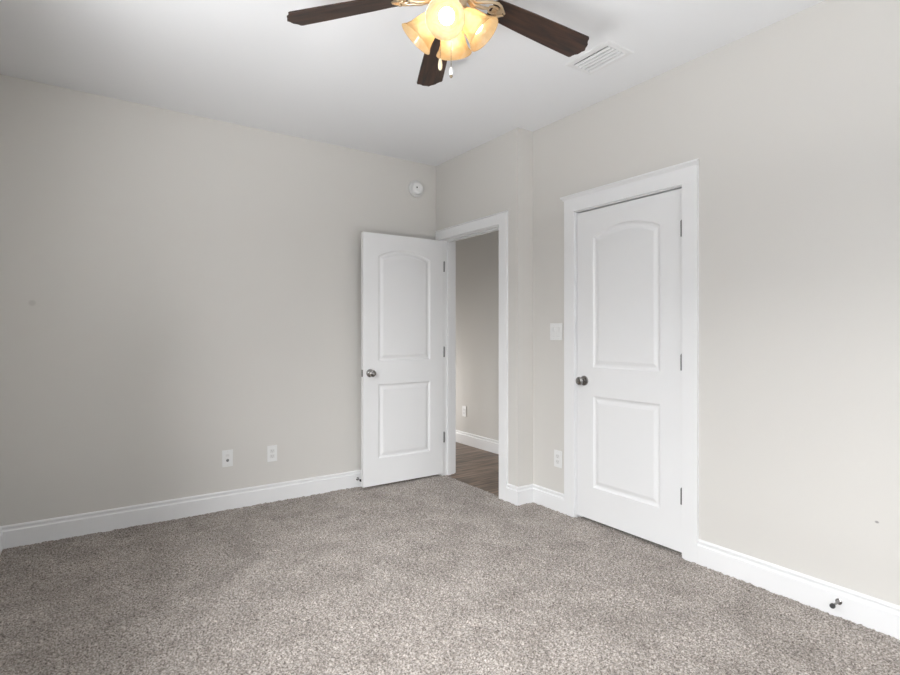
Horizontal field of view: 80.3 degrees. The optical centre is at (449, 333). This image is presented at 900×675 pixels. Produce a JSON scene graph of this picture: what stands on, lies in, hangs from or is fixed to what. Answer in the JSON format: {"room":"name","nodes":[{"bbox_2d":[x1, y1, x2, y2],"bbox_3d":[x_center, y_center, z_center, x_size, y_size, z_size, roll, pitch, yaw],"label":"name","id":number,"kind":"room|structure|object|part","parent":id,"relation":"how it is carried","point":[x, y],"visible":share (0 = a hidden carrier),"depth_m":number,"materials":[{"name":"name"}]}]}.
{"room":"empty bedroom","nodes":[
{"label":"empty bedroom","id":0,"kind":"room"},
{"bbox_2d":[0,74,435,525],"bbox_3d":[-1.397,-0.078,3.972,3.240,2.840,0.120,0,0,-34],"label":"wall","id":1,"kind":"structure","parent":0,"point":[179,290],"depth_m":3.57,"materials":[{"name":"beige paint"}]},
{"bbox_2d":[0,470,360,548],"bbox_3d":[-1.366,1.178,3.911,2.982,0.135,0.017,0,0,-34],"label":"baseboard","id":2,"kind":"structure","parent":1,"relation":"attached to","point":[39,531],"depth_m":3.55,"materials":[{"name":"white paint"}]},
{"bbox_2d":[222,449,232,466],"bbox_3d":[-1.573,0.882,3.771,0.072,0.118,0.014,0,0,-34],"label":"cable jack","id":3,"kind":"object","parent":1,"relation":"attached to","point":[227,455],"visible":1,"depth_m":3.77,"materials":[{"name":"white plastic"}]},
{"bbox_2d":[267,445,276,461],"bbox_3d":[-1.317,0.887,3.950,0.072,0.118,0.008,0,0,-34],"label":"wall outlet","id":4,"kind":"object","parent":1,"relation":"attached to","point":[271,450],"visible":1,"depth_m":3.95,"materials":[{"name":"white plastic"}]},
{"bbox_2d":[408,180,422,196],"bbox_3d":[-0.286,-1.263,4.629,0.146,0.146,0.055,0,0,-34],"label":"smoke detector","id":5,"kind":"object","parent":1,"relation":"attached to","point":[415,187],"visible":1,"depth_m":4.61,"materials":[{"name":"white plastic"}]},
{"bbox_2d":[0,0,824,165],"bbox_3d":[-0.392,-1.558,3.333,4.173,0.120,7.460,0,0,-34],"label":"ceiling","id":6,"kind":"structure","parent":0,"point":[351,81],"depth_m":2.92,"materials":[{"name":"white paint"}]},
{"bbox_2d":[287,0,588,86],"bbox_3d":[0.053,-1.228,2.061,1.256,0.541,1.270,0,0,-34],"label":"ceiling fan","id":7,"kind":"object","parent":6,"relation":"hanging from","point":[438,32],"visible":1,"depth_m":2.12,"materials":[{"name":"brown wood"}]},
{"bbox_3d":[-0.413,-1.286,2.115,0.494,0.006,0.132,-6,10,8],"label":"fan blade","id":8,"kind":"part","parent":7,"relation":"part of","materials":[{"name":"brown wood"}]},
{"bbox_3d":[-0.120,-1.174,2.074,0.147,0.157,0.143,0,0,-34],"label":"lamp shade","id":9,"kind":"part","parent":7,"relation":"part of","materials":[{"name":"white glass"}]},
{"bbox_3d":[-0.066,-1.286,2.475,0.132,0.006,0.494,-11,-3,-11],"label":"fan blade","id":10,"kind":"part","parent":7,"relation":"part of","materials":[{"name":"brown wood"}]},
{"bbox_3d":[-0.017,-1.155,1.942,0.148,0.152,0.152,0,0,-34],"label":"lamp shade","id":11,"kind":"part","parent":7,"relation":"part of","materials":[{"name":"white glass"}]},
{"bbox_3d":[-0.015,-1.178,1.976,0.060,0.080,0.088,0,0,-13],"label":"light bulb","id":12,"kind":"part","parent":7,"relation":"part of","materials":[{"name":"white glass"}]},
{"bbox_3d":[0.017,-1.177,2.179,0.146,0.156,0.150,0,0,-34],"label":"lamp shade","id":13,"kind":"part","parent":7,"relation":"part of","materials":[{"name":"white glass"}]},
{"bbox_3d":[0.118,-1.174,2.040,0.147,0.157,0.143,0,0,-34],"label":"lamp shade","id":14,"kind":"part","parent":7,"relation":"part of","materials":[{"name":"white glass"}]},
{"bbox_3d":[0.383,-1.286,2.257,0.494,0.006,0.132,6,-14,-28],"label":"fan blade","id":15,"kind":"part","parent":7,"relation":"part of","materials":[{"name":"brown wood"}]},
{"bbox_2d":[565,40,633,74],"bbox_3d":[0.809,-1.573,2.903,0.210,0.170,0.300,0,0,-34],"label":"ceiling vent","id":16,"kind":"object","parent":6,"relation":"in","point":[585,62],"visible":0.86,"depth_m":2.89,"materials":[{"name":"white metal"}]},
{"bbox_2d":[0,442,899,674],"bbox_3d":[-0.390,1.288,3.346,3.955,0.109,7.242,0,0,-34],"label":"floor","id":17,"kind":"structure","parent":0,"point":[437,574],"depth_m":2.48,"materials":[{"name":"beige carpet"}]},
{"bbox_2d":[436,127,532,486],"bbox_3d":[-0.145,-0.078,5.730,1.053,2.840,3.789,0,0,-34],"label":"wall","id":18,"kind":"structure","parent":0,"point":[495,176],"depth_m":4.28,"materials":[{"name":"white paint"}]},
{"bbox_2d":[361,232,444,487],"bbox_3d":[-0.377,0.205,4.459,0.781,2.030,0.163,0,0,-34],"label":"door","id":19,"kind":"structure","parent":18,"relation":"in","point":[403,349],"depth_m":4.42,"materials":[{"name":"white wood"}]},
{"bbox_3d":[-0.621,0.315,4.232,0.066,0.066,0.064,0,0,-34],"label":"knob","id":20,"kind":"part","parent":19,"relation":"part of","materials":[{"name":"silver metal"}]},
{"bbox_2d":[462,406,465,416],"bbox_3d":[0.161,0.877,6.030,0.008,0.118,0.072,0,0,-34],"label":"wall outlet","id":21,"kind":"object","parent":18,"relation":"attached to","point":[463,407],"visible":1,"depth_m":6.02,"materials":[{"name":"white plastic"}]},
{"bbox_2d":[435,210,507,500],"bbox_3d":[0.209,0.165,4.388,0.157,2.162,0.970,0,0,-34],"label":"door frame","id":22,"kind":"structure","parent":18,"relation":"attached to","point":[498,221],"depth_m":4.34,"materials":[{"name":"white paint"}]},
{"bbox_3d":[0.266,0.163,4.429,0.018,2.158,0.966,0,0,-34],"label":"casing","id":23,"kind":"part","parent":22,"relation":"part of","materials":[{"name":"white paint"}]},
{"bbox_3d":[0.151,-0.863,4.351,0.018,0.074,0.966,0,0,-34],"label":"head casing","id":24,"kind":"part","parent":22,"relation":"part of","materials":[{"name":"white paint"}]},
{"bbox_3d":[0.152,-0.907,4.349,0.019,0.014,0.970,0,0,-34],"label":"cap moulding","id":25,"kind":"part","parent":22,"relation":"part of","materials":[{"name":"white paint"}]},
{"bbox_3d":[0.207,0.213,4.389,0.033,2.066,0.774,0,0,-34],"label":"door stop moulding","id":26,"kind":"part","parent":22,"relation":"part of","materials":[{"name":"white paint"}]},
{"bbox_3d":[0.400,0.210,3.990,0.018,2.072,0.090,0,0,-34],"label":"casing","id":27,"kind":"part","parent":22,"relation":"part of","materials":[{"name":"white paint"}]},
{"bbox_2d":[456,430,498,453],"bbox_3d":[0.194,1.178,5.974,0.017,0.135,3.569,0,0,-34],"label":"baseboard","id":28,"kind":"structure","parent":18,"relation":"attached to","point":[491,445],"depth_m":5.80,"materials":[{"name":"white paint"}]},
{"bbox_2d":[507,483,532,505],"bbox_3d":[0.522,1.178,3.944,0.165,0.135,0.124,0,0,-34],"label":"baseboard","id":29,"kind":"structure","parent":18,"relation":"attached to","point":[520,495],"depth_m":3.89,"materials":[{"name":"white paint"}]},
{"bbox_2d":[533,0,899,605],"bbox_3d":[1.670,-0.078,2.524,0.120,2.840,3.551,0,0,-34],"label":"wall","id":30,"kind":"structure","parent":0,"point":[791,124],"depth_m":2.53,"materials":[{"name":"beige paint"}]},
{"bbox_2d":[550,323,562,339],"bbox_3d":[0.746,-0.014,3.754,0.010,0.118,0.116,0,0,-34],"label":"light switch","id":31,"kind":"object","parent":30,"relation":"attached to","point":[556,329],"visible":1,"depth_m":3.75,"materials":[{"name":"white plastic"}]},
{"bbox_2d":[554,450,561,467],"bbox_3d":[0.757,0.878,3.740,0.008,0.118,0.072,0,0,-34],"label":"wall outlet","id":32,"kind":"object","parent":30,"relation":"attached to","point":[557,454],"visible":1,"depth_m":3.74,"materials":[{"name":"white plastic"}]},
{"bbox_2d":[576,188,681,552],"bbox_3d":[1.067,0.205,3.274,0.099,2.030,0.778,0,0,-34],"label":"door","id":33,"kind":"structure","parent":30,"relation":"in","point":[629,378],"depth_m":3.24,"materials":[{"name":"white wood"}]},
{"bbox_3d":[0.868,0.312,3.532,0.064,0.066,0.066,0,0,-34],"label":"knob","id":34,"kind":"part","parent":33,"relation":"part of","materials":[{"name":"silver metal"}]},
{"bbox_2d":[560,158,698,563],"bbox_3d":[1.115,0.153,3.313,0.176,2.186,1.004,0,0,-34],"label":"door frame","id":35,"kind":"structure","parent":30,"relation":"attached to","point":[685,175],"depth_m":2.95,"materials":[{"name":"white paint"}]},
{"bbox_3d":[0.818,0.210,3.642,0.018,2.072,0.090,0,0,-34],"label":"casing","id":36,"kind":"part","parent":35,"relation":"part of","materials":[{"name":"white paint"}]},
{"bbox_3d":[1.058,-0.926,3.274,0.038,0.028,1.004,0,0,-34],"label":"cap moulding","id":37,"kind":"part","parent":35,"relation":"part of","materials":[{"name":"white paint"}]},
{"bbox_3d":[1.067,-0.869,3.280,0.018,0.086,0.968,0,0,-34],"label":"head casing","id":38,"kind":"part","parent":35,"relation":"part of","materials":[{"name":"white paint"}]},
{"bbox_3d":[1.315,0.210,2.918,0.018,2.072,0.090,0,0,-34],"label":"casing","id":39,"kind":"part","parent":35,"relation":"part of","materials":[{"name":"white paint"}]},
{"bbox_2d":[533,484,899,639],"bbox_3d":[1.613,1.178,2.485,0.017,0.135,3.551,0,0,-34],"label":"baseboard","id":40,"kind":"structure","parent":30,"relation":"attached to","point":[882,616],"depth_m":2.49,"materials":[{"name":"white paint"}]},
{"bbox_2d":[829,598,841,608],"bbox_3d":[1.674,1.174,2.317,0.075,0.026,0.026,0,0,-34],"label":"doorstop","id":41,"kind":"object","parent":40,"relation":"attached to","point":[838,601],"visible":1,"depth_m":2.32,"materials":[{"name":"silver metal"}]},
{"bbox_3d":[1.680,1.174,2.320,0.062,0.026,0.026,0,0,-34],"label":"rod","id":42,"kind":"part","parent":41,"relation":"part of","materials":[{"name":"silver metal"}]},
{"bbox_3d":[-1.300,-0.078,1.076,0.120,2.840,4.765,0,0,-34],"label":"wall","id":43,"kind":"structure","parent":0,"visible":0},
{"bbox_2d":[0,527,2,554],"bbox_3d":[-1.278,1.178,1.164,0.017,0.135,4.646,0,0,-34],"label":"baseboard","id":44,"kind":"structure","parent":43,"relation":"attached to","point":[1,533],"depth_m":3.03,"materials":[{"name":"white paint"}]}
]}

